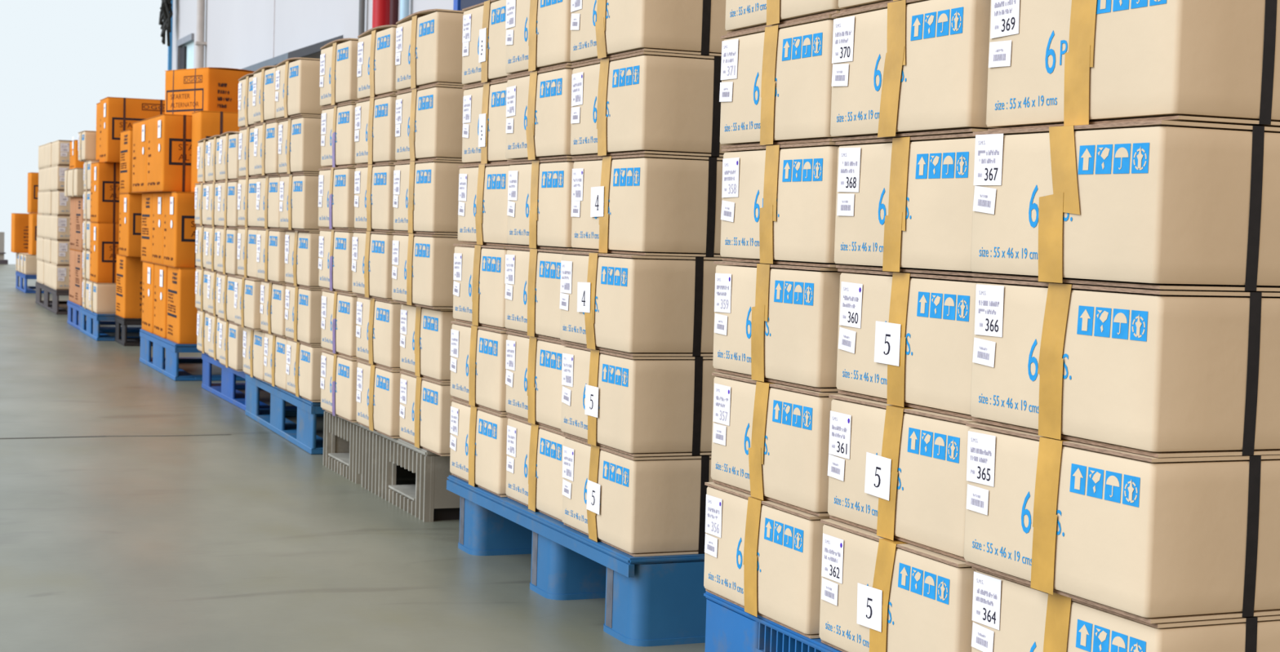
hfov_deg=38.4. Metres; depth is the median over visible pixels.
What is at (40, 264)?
carton
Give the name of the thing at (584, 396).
print
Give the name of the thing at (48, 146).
carton
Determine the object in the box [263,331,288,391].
carton
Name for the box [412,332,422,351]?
print
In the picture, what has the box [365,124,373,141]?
print
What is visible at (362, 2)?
conduit pipe
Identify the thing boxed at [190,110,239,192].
carton
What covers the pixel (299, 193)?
carton
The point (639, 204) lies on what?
carton
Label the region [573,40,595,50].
print
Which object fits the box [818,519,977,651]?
carton
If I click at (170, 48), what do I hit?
trim
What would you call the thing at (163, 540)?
floor
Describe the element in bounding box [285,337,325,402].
carton
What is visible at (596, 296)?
print
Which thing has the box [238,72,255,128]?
carton
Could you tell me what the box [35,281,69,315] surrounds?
pallet
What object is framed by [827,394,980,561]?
carton
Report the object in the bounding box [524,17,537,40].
print
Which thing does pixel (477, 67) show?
print
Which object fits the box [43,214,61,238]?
carton
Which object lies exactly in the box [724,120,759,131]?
print
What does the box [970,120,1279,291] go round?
carton
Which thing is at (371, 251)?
carton
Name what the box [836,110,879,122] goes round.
print
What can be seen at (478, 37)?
print
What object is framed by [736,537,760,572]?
print
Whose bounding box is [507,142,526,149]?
print
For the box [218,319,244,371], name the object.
carton
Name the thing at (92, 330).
pallet
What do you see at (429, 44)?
carton
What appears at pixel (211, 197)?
carton
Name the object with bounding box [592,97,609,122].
print
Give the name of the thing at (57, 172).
carton
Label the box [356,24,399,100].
carton
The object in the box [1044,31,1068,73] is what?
print
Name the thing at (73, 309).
pallet
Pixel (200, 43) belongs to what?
drain pipe
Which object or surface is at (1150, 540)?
carton
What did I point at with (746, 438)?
print
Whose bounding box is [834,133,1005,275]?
carton
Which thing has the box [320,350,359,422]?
carton
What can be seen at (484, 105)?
carton
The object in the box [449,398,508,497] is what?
carton
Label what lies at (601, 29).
carton
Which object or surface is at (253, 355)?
carton
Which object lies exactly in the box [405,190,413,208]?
print
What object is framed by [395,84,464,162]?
carton
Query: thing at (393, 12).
conduit pipe
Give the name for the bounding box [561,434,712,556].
carton
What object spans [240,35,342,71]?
canopy
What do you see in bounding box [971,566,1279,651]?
carton
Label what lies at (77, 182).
carton
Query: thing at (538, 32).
carton
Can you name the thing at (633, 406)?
carton
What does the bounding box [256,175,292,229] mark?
carton
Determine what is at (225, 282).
carton
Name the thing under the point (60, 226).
carton
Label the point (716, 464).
print
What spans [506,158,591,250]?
carton
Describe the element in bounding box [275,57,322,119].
carton
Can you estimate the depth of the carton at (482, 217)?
4.34 m
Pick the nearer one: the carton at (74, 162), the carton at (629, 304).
the carton at (629, 304)
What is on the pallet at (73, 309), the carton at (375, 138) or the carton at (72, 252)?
the carton at (72, 252)
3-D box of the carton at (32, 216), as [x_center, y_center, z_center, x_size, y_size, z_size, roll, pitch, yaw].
[-5.680,-0.892,17.835,0.458,0.400,0.406,0,3,-23]
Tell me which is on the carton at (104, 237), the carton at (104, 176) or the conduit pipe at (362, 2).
the carton at (104, 176)
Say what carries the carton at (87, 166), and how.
on the carton at (86, 193)
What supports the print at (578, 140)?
attached to the carton at (643, 102)
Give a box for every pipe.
[194,0,207,68]
[358,0,364,38]
[372,0,390,27]
[389,0,399,25]
[400,0,408,19]
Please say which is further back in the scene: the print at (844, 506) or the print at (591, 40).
the print at (591, 40)
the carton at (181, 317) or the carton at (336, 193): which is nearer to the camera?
the carton at (336, 193)
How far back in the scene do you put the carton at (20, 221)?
18.26 m
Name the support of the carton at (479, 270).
on the carton at (477, 369)
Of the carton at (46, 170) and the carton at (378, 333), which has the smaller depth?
the carton at (378, 333)
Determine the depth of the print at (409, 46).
4.91 m
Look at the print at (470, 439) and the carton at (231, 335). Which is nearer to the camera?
the print at (470, 439)
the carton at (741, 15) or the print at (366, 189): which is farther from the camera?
the print at (366, 189)
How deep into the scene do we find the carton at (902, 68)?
2.57 m
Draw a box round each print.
[293,361,299,375]
[362,257,370,273]
[364,189,372,207]
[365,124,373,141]
[366,323,374,340]
[367,388,374,406]
[368,56,375,75]
[400,427,414,435]
[404,261,413,279]
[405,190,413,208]
[407,116,417,136]
[408,46,417,63]
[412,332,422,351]
[452,383,468,392]
[454,305,471,313]
[459,226,475,232]
[463,66,479,75]
[465,355,477,376]
[465,434,476,455]
[468,275,479,296]
[473,194,484,216]
[477,36,489,55]
[477,118,489,133]
[506,314,527,323]
[507,54,528,63]
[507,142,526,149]
[507,399,528,409]
[509,229,528,235]
[509,484,528,496]
[523,281,537,304]
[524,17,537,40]
[524,106,537,129]
[524,368,537,391]
[524,455,537,478]
[525,194,539,217]
[562,324,586,333]
[564,417,587,429]
[564,508,587,524]
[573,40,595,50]
[574,136,597,144]
[574,231,598,238]
[582,296,598,314]
[582,386,585,409]
[583,479,586,504]
[592,0,609,26]
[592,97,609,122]
[708,573,742,594]
[715,463,749,479]
[717,351,751,362]
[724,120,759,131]
[724,237,759,246]
[729,3,765,17]
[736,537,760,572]
[744,423,768,455]
[746,306,770,338]
[753,71,778,104]
[753,191,778,222]
[825,623,869,648]
[834,496,877,516]
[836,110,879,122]
[840,241,883,252]
[842,370,887,384]
[866,584,893,624]
[873,53,906,91]
[875,453,902,490]
[878,188,911,225]
[884,321,912,355]
[972,539,1031,566]
[978,247,1038,259]
[978,393,1038,413]
[995,95,1057,110]
[1021,491,1064,536]
[1027,338,1071,381]
[1028,185,1072,227]
[1030,642,1035,651]
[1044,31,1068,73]
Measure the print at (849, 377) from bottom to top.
0.014 m
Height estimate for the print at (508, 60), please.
0.013 m
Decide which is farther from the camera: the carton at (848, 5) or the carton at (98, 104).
the carton at (98, 104)
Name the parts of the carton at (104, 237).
printed frame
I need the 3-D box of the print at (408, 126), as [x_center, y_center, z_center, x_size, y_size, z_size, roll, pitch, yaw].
[-0.606,-0.533,4.887,0.001,0.054,0.091,0,3,-23]
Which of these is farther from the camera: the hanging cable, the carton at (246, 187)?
the hanging cable
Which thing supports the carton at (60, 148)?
on the carton at (57, 172)
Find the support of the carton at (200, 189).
on the carton at (200, 247)
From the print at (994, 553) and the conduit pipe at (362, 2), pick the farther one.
the conduit pipe at (362, 2)
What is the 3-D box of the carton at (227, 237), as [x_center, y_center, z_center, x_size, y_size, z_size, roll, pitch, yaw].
[-1.447,-0.306,7.639,0.558,0.191,0.386,0,3,-23]
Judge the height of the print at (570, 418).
0.013 m
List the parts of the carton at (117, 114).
printed frame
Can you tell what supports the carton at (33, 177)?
on the carton at (32, 216)
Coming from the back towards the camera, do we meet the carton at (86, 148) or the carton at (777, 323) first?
the carton at (86, 148)
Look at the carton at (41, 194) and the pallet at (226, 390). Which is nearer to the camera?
the pallet at (226, 390)
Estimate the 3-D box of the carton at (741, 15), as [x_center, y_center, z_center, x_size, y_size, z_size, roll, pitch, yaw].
[0.471,-0.578,3.052,0.558,0.191,0.386,0,3,-23]
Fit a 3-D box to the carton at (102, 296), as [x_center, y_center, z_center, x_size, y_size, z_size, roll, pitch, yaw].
[-3.185,-0.181,11.650,0.558,0.191,0.385,0,3,-23]
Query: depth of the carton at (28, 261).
17.59 m
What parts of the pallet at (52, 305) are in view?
rail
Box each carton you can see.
[10,213,28,253]
[15,253,19,271]
[18,253,28,273]
[22,253,37,275]
[26,172,39,213]
[28,213,44,254]
[36,213,44,237]
[36,236,44,261]
[36,259,44,284]
[37,191,61,214]
[38,144,45,168]
[38,168,44,191]
[43,191,59,214]
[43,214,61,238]
[43,237,51,262]
[44,142,51,167]
[44,166,53,191]
[44,261,49,286]
[49,214,70,239]
[49,262,69,289]
[50,164,69,190]
[50,239,69,265]
[51,139,71,166]
[51,190,71,215]
[64,168,79,197]
[68,248,75,302]
[69,136,85,168]
[69,197,76,249]
[70,168,84,197]
[75,196,90,251]
[75,250,83,306]
[77,130,99,161]
[82,220,90,249]
[82,248,89,279]
[82,278,89,310]
[83,160,99,190]
[83,190,90,220]
[88,280,115,314]
[89,162,119,222]
[89,222,119,283]
[95,102,100,159]
[99,97,164,163]
[115,254,142,318]
[118,193,142,257]
[119,129,143,193]
[131,119,158,192]
[141,192,152,262]
[141,261,154,333]
[146,113,191,192]
[151,192,165,265]
[152,263,168,338]
[162,191,204,267]
[164,66,254,115]
[166,266,198,343]
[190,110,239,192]
[194,182,211,226]
[195,225,217,269]
[195,267,208,312]
[196,137,209,183]
[196,309,208,354]
[205,182,239,226]
[205,226,224,271]
[207,134,221,182]
[207,270,220,315]
[208,313,221,360]
[217,180,248,227]
[217,226,244,275]
[217,273,241,323]
[218,131,241,181]
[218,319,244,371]
[234,275,262,330]
[237,177,262,228]
[237,226,261,279]
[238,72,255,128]
[238,125,257,177]
[242,327,265,382]
[252,65,279,124]
[253,120,283,176]
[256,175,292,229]
[256,228,302,283]
[260,280,286,337]
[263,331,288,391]
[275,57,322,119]
[278,115,323,174]
[279,173,342,231]
[284,230,319,288]
[284,284,323,345]
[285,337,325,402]
[318,166,394,230]
[318,228,366,293]
[319,38,360,107]
[320,102,361,168]
[320,288,358,358]
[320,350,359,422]
[351,230,408,301]
[354,93,401,165]
[354,163,457,232]
[355,295,401,369]
[355,360,403,438]
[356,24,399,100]
[391,232,473,309]
[392,160,468,235]
[395,8,464,92]
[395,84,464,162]
[399,371,453,456]
[400,302,457,382]
[449,321,510,413]
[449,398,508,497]
[453,244,522,330]
[457,162,521,246]
[462,0,509,87]
[462,79,514,165]
[504,247,593,341]
[505,0,574,76]
[505,65,582,162]
[505,331,565,431]
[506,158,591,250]
[506,414,564,523]
[559,251,749,355]
[560,343,716,457]
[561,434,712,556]
[569,0,732,65]
[570,51,733,158]
[570,154,723,257]
[703,482,831,639]
[711,372,842,516]
[712,261,860,391]
[719,14,844,148]
[720,142,871,267]
[724,0,844,35]
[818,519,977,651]
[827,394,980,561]
[830,0,1000,141]
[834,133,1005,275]
[835,268,996,419]
[838,0,900,13]
[963,422,1279,623]
[969,277,1279,457]
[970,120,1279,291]
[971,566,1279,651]
[986,0,1279,130]
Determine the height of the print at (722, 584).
0.014 m
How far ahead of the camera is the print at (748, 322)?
3.03 m
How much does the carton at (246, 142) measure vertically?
0.191 m
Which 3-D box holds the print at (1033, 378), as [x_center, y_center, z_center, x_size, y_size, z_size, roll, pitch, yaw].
[0.506,0.045,2.270,0.001,0.054,0.091,0,3,-23]
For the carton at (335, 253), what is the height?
0.191 m
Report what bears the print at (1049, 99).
attached to the carton at (1052, 63)
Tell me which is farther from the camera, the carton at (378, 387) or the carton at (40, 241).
the carton at (40, 241)
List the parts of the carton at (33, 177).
printed frame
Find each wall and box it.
[0,231,8,264]
[171,0,453,70]
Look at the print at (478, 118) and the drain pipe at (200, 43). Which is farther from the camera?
the drain pipe at (200, 43)
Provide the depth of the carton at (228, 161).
7.49 m
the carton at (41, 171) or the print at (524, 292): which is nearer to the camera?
the print at (524, 292)
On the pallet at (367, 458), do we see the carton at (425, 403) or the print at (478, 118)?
the carton at (425, 403)
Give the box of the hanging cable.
[158,0,173,46]
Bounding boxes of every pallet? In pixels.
[15,271,51,293]
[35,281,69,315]
[66,300,142,330]
[80,306,141,341]
[115,315,152,346]
[139,328,245,381]
[201,351,297,410]
[244,373,325,454]
[323,411,460,522]
[446,475,706,646]
[703,591,841,651]
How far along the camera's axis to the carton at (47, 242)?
14.85 m
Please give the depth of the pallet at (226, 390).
7.98 m
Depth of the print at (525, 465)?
4.07 m
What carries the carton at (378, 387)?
on the pallet at (367, 458)
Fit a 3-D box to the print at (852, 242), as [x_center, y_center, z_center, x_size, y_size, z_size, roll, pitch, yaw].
[0.328,-0.117,2.704,0.002,0.013,0.137,0,3,-23]
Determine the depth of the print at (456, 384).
4.46 m
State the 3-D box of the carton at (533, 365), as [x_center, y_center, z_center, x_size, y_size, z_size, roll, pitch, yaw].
[0.019,0.120,4.132,0.558,0.191,0.386,0,3,-23]
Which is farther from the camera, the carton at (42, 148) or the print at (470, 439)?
the carton at (42, 148)
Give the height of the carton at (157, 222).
0.362 m
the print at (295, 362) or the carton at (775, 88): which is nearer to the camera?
the carton at (775, 88)
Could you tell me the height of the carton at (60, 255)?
0.191 m
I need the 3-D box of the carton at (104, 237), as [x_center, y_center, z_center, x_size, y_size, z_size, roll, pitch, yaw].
[-3.222,-0.463,11.620,0.459,0.372,0.391,0,3,-23]
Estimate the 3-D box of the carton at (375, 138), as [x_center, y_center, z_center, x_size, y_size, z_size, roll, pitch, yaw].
[-0.521,-0.560,5.396,0.558,0.191,0.386,0,3,-23]
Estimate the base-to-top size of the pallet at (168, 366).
0.177 m
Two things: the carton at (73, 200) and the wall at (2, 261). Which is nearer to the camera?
the carton at (73, 200)
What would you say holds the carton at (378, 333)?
on the carton at (378, 387)
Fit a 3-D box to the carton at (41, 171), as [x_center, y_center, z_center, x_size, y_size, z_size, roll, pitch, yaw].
[-4.828,-1.223,15.442,0.385,0.191,0.558,0,3,-23]
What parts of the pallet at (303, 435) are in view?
post, post, rail, post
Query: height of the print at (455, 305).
0.013 m
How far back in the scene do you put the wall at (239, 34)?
16.73 m
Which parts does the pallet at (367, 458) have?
panel, panel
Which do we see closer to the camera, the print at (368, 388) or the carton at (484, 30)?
the carton at (484, 30)
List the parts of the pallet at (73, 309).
post, post, post, rail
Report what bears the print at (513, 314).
attached to the carton at (532, 282)
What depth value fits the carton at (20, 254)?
18.08 m
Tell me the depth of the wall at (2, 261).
26.49 m
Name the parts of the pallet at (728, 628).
deck rail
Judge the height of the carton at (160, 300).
0.362 m
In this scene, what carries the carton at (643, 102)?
on the carton at (639, 204)
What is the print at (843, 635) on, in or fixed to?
attached to the carton at (878, 594)
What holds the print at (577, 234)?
attached to the carton at (639, 204)
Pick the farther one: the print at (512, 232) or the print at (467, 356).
the print at (467, 356)
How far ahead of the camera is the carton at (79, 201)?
12.36 m
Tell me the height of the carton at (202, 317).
0.191 m
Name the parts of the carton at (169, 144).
printed frame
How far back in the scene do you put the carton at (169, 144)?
8.91 m
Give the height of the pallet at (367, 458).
0.190 m
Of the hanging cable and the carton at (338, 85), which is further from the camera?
the hanging cable
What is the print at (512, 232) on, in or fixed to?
attached to the carton at (539, 213)
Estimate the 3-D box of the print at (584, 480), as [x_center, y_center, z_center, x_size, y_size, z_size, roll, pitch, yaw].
[-0.096,0.336,3.685,0.001,0.054,0.091,0,3,-23]
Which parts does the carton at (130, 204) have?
printed frame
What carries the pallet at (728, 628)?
on the floor
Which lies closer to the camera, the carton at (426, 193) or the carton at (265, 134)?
the carton at (426, 193)
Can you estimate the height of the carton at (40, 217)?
0.191 m
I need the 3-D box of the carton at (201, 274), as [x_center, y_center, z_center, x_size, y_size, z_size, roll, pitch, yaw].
[-1.718,-0.161,8.383,0.558,0.191,0.386,0,3,-23]
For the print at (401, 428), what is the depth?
5.04 m
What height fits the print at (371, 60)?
0.054 m
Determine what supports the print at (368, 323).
attached to the carton at (378, 333)
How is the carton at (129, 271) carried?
on the pallet at (124, 340)
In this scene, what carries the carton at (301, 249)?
on the carton at (303, 305)
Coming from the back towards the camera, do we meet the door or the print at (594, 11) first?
the door
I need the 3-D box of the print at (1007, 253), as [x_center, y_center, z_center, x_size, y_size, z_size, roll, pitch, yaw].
[0.470,-0.093,2.341,0.002,0.013,0.137,0,3,-23]
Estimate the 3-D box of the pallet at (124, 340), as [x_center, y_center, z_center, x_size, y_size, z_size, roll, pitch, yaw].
[-2.798,0.027,11.332,0.800,0.166,0.422,0,3,-23]
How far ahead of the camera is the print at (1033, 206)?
2.29 m
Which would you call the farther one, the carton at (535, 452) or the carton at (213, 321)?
the carton at (213, 321)
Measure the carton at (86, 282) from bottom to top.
0.191 m
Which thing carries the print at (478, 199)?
attached to the carton at (482, 217)
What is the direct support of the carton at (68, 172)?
on the carton at (73, 200)
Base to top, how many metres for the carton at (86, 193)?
0.191 m
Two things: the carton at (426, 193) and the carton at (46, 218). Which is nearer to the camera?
the carton at (426, 193)
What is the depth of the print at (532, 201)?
4.00 m
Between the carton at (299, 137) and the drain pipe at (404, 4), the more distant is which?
the drain pipe at (404, 4)
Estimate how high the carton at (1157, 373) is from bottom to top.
0.191 m
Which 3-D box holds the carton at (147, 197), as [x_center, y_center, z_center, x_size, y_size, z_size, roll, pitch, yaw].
[-2.370,-0.519,9.780,0.508,0.362,0.389,0,3,-23]
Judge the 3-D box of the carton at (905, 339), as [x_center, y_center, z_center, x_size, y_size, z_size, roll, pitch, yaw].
[0.625,0.021,2.733,0.560,0.191,0.386,0,3,-23]
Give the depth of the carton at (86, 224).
11.85 m
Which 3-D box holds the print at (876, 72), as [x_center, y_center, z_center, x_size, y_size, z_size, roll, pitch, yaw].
[0.356,-0.363,2.615,0.001,0.054,0.091,0,3,-22]
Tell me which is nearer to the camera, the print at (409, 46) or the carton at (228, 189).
the print at (409, 46)
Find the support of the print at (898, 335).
attached to the carton at (905, 339)
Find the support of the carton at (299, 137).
on the carton at (299, 193)
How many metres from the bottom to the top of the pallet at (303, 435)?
0.179 m
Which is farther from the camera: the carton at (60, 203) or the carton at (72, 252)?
the carton at (60, 203)
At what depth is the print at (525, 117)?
4.02 m
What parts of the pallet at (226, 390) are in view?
post, post, post, rail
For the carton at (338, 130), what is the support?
on the carton at (336, 193)
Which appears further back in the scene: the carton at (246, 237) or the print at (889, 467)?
the carton at (246, 237)
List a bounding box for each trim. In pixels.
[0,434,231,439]
[167,0,173,70]
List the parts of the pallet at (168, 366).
rail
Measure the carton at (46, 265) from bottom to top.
0.191 m
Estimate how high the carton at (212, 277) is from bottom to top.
0.191 m
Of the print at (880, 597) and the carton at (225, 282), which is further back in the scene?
the carton at (225, 282)
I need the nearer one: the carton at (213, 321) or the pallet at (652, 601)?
the pallet at (652, 601)
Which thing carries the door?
in the wall at (239, 34)
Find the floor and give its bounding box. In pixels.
[0,264,705,651]
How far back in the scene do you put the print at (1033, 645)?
2.33 m
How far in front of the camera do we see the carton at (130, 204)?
10.83 m
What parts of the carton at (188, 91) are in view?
printed frame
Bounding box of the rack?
[453,0,488,10]
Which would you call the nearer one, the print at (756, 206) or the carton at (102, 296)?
the print at (756, 206)
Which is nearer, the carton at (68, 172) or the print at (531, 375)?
the print at (531, 375)
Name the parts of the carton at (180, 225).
printed frame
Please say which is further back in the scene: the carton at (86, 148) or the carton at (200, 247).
the carton at (86, 148)
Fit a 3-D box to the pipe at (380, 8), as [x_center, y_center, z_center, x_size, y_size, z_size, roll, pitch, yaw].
[-1.741,-3.383,12.613,0.158,6.900,0.148,0,3,-23]
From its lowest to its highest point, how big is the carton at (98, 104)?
0.362 m
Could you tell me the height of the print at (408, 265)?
0.054 m
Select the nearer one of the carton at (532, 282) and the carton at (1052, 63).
the carton at (1052, 63)
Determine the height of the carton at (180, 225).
0.362 m
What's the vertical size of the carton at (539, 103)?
0.191 m
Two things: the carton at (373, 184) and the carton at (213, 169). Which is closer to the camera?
the carton at (373, 184)
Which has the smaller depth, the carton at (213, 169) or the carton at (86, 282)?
the carton at (213, 169)
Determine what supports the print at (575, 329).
attached to the carton at (629, 304)
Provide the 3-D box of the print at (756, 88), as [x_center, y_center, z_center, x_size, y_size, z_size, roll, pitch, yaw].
[0.204,-0.387,2.975,0.001,0.054,0.091,0,3,-22]
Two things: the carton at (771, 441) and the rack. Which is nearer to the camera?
the carton at (771, 441)
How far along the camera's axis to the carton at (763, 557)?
2.97 m
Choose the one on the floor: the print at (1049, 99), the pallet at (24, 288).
the pallet at (24, 288)
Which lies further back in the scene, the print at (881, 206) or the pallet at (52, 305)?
the pallet at (52, 305)
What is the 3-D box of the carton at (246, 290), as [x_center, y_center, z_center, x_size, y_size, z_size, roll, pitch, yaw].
[-1.267,-0.088,7.152,0.558,0.191,0.386,0,3,-23]
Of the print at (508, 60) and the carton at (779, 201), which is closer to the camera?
the carton at (779, 201)
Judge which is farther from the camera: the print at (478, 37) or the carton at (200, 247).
the carton at (200, 247)
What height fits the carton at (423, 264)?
0.191 m
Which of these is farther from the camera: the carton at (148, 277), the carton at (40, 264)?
the carton at (40, 264)
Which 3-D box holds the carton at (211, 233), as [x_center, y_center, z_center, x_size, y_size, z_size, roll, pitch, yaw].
[-1.581,-0.329,8.005,0.558,0.191,0.386,0,3,-23]
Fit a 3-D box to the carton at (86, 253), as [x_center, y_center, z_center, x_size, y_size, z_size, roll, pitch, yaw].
[-3.337,-0.397,12.011,0.558,0.191,0.385,0,3,-23]
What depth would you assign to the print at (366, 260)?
5.31 m
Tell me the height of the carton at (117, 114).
0.395 m
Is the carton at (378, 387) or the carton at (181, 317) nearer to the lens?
the carton at (378, 387)
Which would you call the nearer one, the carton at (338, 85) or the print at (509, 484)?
the print at (509, 484)
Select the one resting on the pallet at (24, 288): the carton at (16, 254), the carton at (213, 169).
the carton at (16, 254)
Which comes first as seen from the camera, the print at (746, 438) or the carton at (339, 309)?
the print at (746, 438)
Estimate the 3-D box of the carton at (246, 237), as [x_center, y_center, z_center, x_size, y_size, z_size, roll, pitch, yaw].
[-1.254,-0.280,7.146,0.558,0.191,0.386,0,3,-23]
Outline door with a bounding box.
[176,33,194,69]
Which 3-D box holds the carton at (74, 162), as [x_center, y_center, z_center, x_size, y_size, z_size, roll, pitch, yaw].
[-3.742,-1.201,12.874,0.459,0.225,0.364,0,3,-23]
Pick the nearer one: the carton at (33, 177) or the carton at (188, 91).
the carton at (188, 91)
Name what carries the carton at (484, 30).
on the carton at (484, 105)
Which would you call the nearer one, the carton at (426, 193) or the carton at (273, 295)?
the carton at (426, 193)
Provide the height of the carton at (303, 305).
0.191 m
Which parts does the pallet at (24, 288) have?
post, post, post, rail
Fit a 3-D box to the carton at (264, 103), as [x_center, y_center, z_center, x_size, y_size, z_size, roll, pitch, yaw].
[-1.109,-0.835,6.747,0.558,0.200,0.386,0,3,-23]
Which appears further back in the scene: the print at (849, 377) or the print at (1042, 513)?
the print at (849, 377)
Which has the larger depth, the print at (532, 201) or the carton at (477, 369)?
the carton at (477, 369)
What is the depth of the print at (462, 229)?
4.46 m
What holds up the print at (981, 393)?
attached to the carton at (1157, 373)
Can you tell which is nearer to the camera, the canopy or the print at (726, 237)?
the print at (726, 237)
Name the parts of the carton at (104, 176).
printed frame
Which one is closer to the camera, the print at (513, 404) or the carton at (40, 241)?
the print at (513, 404)
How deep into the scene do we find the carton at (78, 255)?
12.38 m
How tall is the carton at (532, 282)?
0.191 m
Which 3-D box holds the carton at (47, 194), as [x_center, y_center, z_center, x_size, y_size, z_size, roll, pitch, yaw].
[-4.619,-0.997,14.936,0.385,0.191,0.558,0,3,-23]
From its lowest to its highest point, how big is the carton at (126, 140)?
0.372 m
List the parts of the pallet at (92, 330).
post, post, post, rail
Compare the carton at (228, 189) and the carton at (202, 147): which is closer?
the carton at (228, 189)
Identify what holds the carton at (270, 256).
on the carton at (273, 295)
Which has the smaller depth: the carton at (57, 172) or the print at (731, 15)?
the print at (731, 15)
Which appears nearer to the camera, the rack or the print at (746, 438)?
the print at (746, 438)
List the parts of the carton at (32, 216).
printed frame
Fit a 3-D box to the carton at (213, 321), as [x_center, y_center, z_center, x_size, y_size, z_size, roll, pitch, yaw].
[-1.576,0.054,8.033,0.558,0.191,0.386,0,3,-23]
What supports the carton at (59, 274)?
on the pallet at (52, 305)
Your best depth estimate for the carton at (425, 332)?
4.87 m
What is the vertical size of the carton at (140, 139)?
0.372 m
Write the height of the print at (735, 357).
0.013 m
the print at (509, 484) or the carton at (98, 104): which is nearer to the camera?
the print at (509, 484)
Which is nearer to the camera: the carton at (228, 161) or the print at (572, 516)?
the print at (572, 516)
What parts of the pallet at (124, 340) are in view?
post, post, rail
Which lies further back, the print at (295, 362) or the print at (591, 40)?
the print at (295, 362)
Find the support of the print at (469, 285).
attached to the carton at (479, 270)

